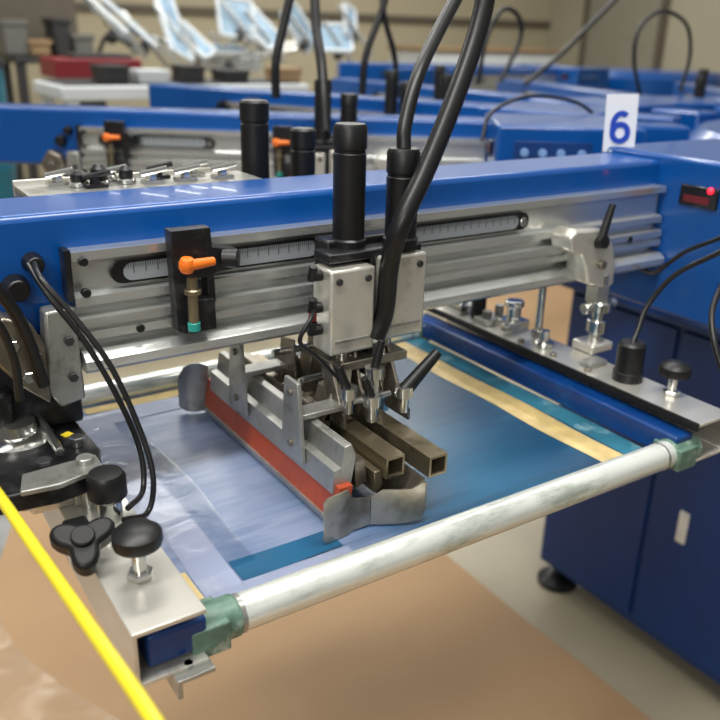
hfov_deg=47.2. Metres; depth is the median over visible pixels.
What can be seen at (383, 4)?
air hose
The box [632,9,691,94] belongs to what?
cable
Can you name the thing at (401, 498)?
bar
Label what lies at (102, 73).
storage box
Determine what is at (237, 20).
equipment
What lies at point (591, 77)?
print arm
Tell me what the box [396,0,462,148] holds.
air hose
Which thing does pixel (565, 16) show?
wall
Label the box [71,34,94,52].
equipment case
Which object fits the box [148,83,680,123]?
print arm
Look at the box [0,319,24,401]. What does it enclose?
air hose
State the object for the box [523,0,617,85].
cable
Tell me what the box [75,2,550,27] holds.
trim
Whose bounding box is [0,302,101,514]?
mechanism
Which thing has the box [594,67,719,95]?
press base
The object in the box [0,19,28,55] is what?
bucket
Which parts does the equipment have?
clamp knob, raised frame, support arm, raised frame, clamp knob, support arm, raised frame, support arm, clamp knob, support arm, raised frame, support arm, clamp knob, raised frame, raised frame, clamp knob, support arm, support arm, clamp knob, raised frame, support arm, raised frame, support arm, clamp knob, support arm, raised frame, clamp knob, raised frame, clamp knob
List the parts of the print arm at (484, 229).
rail plate, rail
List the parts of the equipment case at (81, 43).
case lid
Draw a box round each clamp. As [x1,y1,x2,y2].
[22,464,215,699]
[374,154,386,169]
[550,203,616,354]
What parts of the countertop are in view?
door, door, door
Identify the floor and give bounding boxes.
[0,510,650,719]
[82,310,719,719]
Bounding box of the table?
[33,78,308,104]
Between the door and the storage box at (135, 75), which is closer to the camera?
the storage box at (135, 75)
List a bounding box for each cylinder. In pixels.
[239,99,269,178]
[290,127,315,176]
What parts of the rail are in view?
hanger rod, stud plate, cylinder knob, mushroom knob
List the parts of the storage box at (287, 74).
lid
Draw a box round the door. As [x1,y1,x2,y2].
[583,0,660,68]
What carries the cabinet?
on the floor at (662, 685)
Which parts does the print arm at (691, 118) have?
rail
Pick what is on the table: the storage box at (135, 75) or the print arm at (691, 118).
the storage box at (135, 75)
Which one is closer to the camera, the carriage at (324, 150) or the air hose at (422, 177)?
the air hose at (422, 177)
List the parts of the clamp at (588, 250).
post, lever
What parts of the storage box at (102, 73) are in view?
lid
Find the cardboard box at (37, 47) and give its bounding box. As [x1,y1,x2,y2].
[27,39,51,55]
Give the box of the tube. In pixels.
[298,309,339,383]
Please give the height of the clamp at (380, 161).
0.218 m
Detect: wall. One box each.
[10,0,550,178]
[546,0,719,71]
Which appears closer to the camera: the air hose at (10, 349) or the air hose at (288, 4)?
the air hose at (10, 349)
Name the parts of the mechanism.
dial knob, link rod, plate, silver plate, adjuster post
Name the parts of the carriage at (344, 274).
tie rod, tie rod, piston rod, ratchet handle, plate, plate, ratchet handle, tie rod, ratchet handle, piston rod, plate, ratchet handle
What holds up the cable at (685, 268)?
attached to the rail
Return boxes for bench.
[0,0,77,196]
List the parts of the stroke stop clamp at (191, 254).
lever, knob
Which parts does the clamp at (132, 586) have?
star knob, cylinder knob, knob, mushroom knob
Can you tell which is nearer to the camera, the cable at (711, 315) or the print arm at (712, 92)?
the cable at (711, 315)
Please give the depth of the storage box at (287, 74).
4.08 m
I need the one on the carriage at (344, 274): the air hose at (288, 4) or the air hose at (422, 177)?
the air hose at (422, 177)
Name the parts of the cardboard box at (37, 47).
case lid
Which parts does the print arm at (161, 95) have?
rail plate, rail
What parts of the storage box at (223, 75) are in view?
lid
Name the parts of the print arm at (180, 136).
rail plate, rail, button plate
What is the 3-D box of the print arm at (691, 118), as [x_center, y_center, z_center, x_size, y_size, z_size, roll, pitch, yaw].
[0.341,-0.770,2.718,0.294,0.236,1.630,-14,26,-35]
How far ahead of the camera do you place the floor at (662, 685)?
2.15 m
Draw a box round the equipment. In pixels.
[84,0,373,72]
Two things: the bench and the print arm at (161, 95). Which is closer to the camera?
the print arm at (161, 95)
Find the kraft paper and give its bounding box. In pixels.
[486,285,572,344]
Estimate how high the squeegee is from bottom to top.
0.136 m
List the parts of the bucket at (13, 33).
case lid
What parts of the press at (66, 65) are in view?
handle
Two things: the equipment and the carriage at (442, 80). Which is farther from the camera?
the equipment
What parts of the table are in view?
leg, leg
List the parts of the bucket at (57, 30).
case lid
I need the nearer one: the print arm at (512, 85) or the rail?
the rail
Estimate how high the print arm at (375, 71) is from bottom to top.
0.236 m
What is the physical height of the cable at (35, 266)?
0.228 m
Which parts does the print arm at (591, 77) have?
rail, button plate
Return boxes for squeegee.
[177,344,369,542]
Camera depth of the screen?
0.94 m
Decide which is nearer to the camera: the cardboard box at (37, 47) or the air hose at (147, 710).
the air hose at (147, 710)
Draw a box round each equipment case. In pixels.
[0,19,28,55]
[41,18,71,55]
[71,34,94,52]
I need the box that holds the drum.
[0,58,18,198]
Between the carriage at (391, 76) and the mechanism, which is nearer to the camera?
the mechanism
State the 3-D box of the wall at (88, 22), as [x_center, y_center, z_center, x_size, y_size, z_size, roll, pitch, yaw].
[-2.304,-3.304,7.437,13.000,3.400,0.150,-12,25,-31]
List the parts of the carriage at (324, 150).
plate, plate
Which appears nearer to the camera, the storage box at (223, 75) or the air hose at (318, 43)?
the air hose at (318, 43)
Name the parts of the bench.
leg, leg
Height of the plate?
0.069 m
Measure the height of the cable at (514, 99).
0.104 m
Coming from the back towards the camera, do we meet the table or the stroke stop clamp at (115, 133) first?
the table
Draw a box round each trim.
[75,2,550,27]
[578,0,670,68]
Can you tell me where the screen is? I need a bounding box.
[76,313,702,666]
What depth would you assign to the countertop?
8.47 m
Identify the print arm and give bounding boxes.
[0,103,690,177]
[0,138,719,373]
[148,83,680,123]
[331,78,718,130]
[337,62,562,80]
[388,66,609,90]
[497,78,719,119]
[672,82,719,99]
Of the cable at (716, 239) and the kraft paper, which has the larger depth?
the kraft paper
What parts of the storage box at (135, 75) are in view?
lid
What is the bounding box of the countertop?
[388,45,560,64]
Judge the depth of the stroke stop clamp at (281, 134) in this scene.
1.74 m
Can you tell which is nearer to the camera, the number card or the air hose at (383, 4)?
the number card
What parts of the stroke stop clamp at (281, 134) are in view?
lever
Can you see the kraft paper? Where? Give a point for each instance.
(558, 302)
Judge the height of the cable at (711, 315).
0.111 m
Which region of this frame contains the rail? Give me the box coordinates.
[426,287,719,461]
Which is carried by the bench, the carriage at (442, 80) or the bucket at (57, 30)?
the bucket at (57, 30)
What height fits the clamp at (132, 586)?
0.206 m
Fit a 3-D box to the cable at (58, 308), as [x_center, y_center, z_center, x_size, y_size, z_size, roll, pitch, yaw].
[-0.241,0.023,0.771,0.153,0.213,0.053,21,29,41]
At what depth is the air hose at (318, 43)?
1.57 m
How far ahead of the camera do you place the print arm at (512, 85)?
2.99 m
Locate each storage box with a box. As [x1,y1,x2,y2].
[89,64,129,82]
[129,69,169,82]
[170,64,205,82]
[211,69,249,81]
[264,67,301,81]
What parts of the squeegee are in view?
plate, blade, plate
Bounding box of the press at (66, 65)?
[39,33,141,105]
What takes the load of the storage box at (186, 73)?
on the table
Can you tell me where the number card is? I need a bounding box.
[602,94,638,151]
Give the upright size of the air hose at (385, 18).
0.365 m
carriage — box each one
[244,122,447,478]
[290,79,357,176]
[384,70,407,114]
[433,65,451,99]
[693,69,708,97]
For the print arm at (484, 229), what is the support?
attached to the cabinet
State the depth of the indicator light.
1.16 m
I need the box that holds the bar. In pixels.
[355,452,426,523]
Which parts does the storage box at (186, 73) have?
lid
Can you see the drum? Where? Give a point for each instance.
(7, 171)
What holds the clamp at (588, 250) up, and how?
attached to the print arm at (484, 229)
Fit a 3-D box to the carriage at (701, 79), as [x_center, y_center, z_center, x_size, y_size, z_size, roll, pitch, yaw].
[1.282,-0.916,3.103,0.349,0.340,0.142,5,22,8]
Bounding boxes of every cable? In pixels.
[25,262,146,510]
[31,260,155,521]
[476,6,523,84]
[480,94,594,140]
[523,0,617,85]
[631,249,719,341]
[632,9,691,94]
[640,236,719,274]
[708,283,719,370]
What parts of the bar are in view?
plate, blade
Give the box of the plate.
[12,159,261,196]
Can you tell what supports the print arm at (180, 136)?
attached to the cabinet
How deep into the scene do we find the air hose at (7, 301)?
0.74 m
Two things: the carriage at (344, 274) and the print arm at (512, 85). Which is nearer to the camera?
the carriage at (344, 274)
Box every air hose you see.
[0,282,50,388]
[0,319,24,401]
[0,487,163,719]
[271,0,293,97]
[310,0,330,130]
[358,0,387,94]
[370,0,494,339]
[379,0,399,97]
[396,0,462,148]
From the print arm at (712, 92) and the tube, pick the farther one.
the print arm at (712, 92)
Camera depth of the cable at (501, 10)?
2.73 m
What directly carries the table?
on the floor at (662, 685)
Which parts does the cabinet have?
panel, plate, panel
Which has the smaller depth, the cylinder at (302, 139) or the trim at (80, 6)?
the cylinder at (302, 139)
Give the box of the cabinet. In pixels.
[537,120,719,684]
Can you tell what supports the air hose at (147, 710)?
attached to the mechanism
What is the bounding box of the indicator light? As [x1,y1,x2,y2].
[707,188,713,193]
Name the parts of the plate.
toggle lever, knob, toggle lever, knob, toggle lever, knob, toggle lever, toggle lever, toggle lever, toggle lever, toggle lever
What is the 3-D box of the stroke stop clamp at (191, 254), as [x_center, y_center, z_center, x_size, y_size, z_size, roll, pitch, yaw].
[-0.153,-0.081,0.839,0.074,0.109,0.040,-12,25,-31]
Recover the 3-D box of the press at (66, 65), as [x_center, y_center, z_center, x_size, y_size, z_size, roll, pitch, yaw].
[-1.409,-1.028,4.469,0.440,1.387,0.320,-12,25,-31]
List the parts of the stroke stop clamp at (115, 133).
lever, knob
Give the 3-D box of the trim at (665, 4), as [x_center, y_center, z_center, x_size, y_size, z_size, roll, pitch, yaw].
[2.959,-3.321,9.491,0.060,2.180,1.160,-12,25,-31]

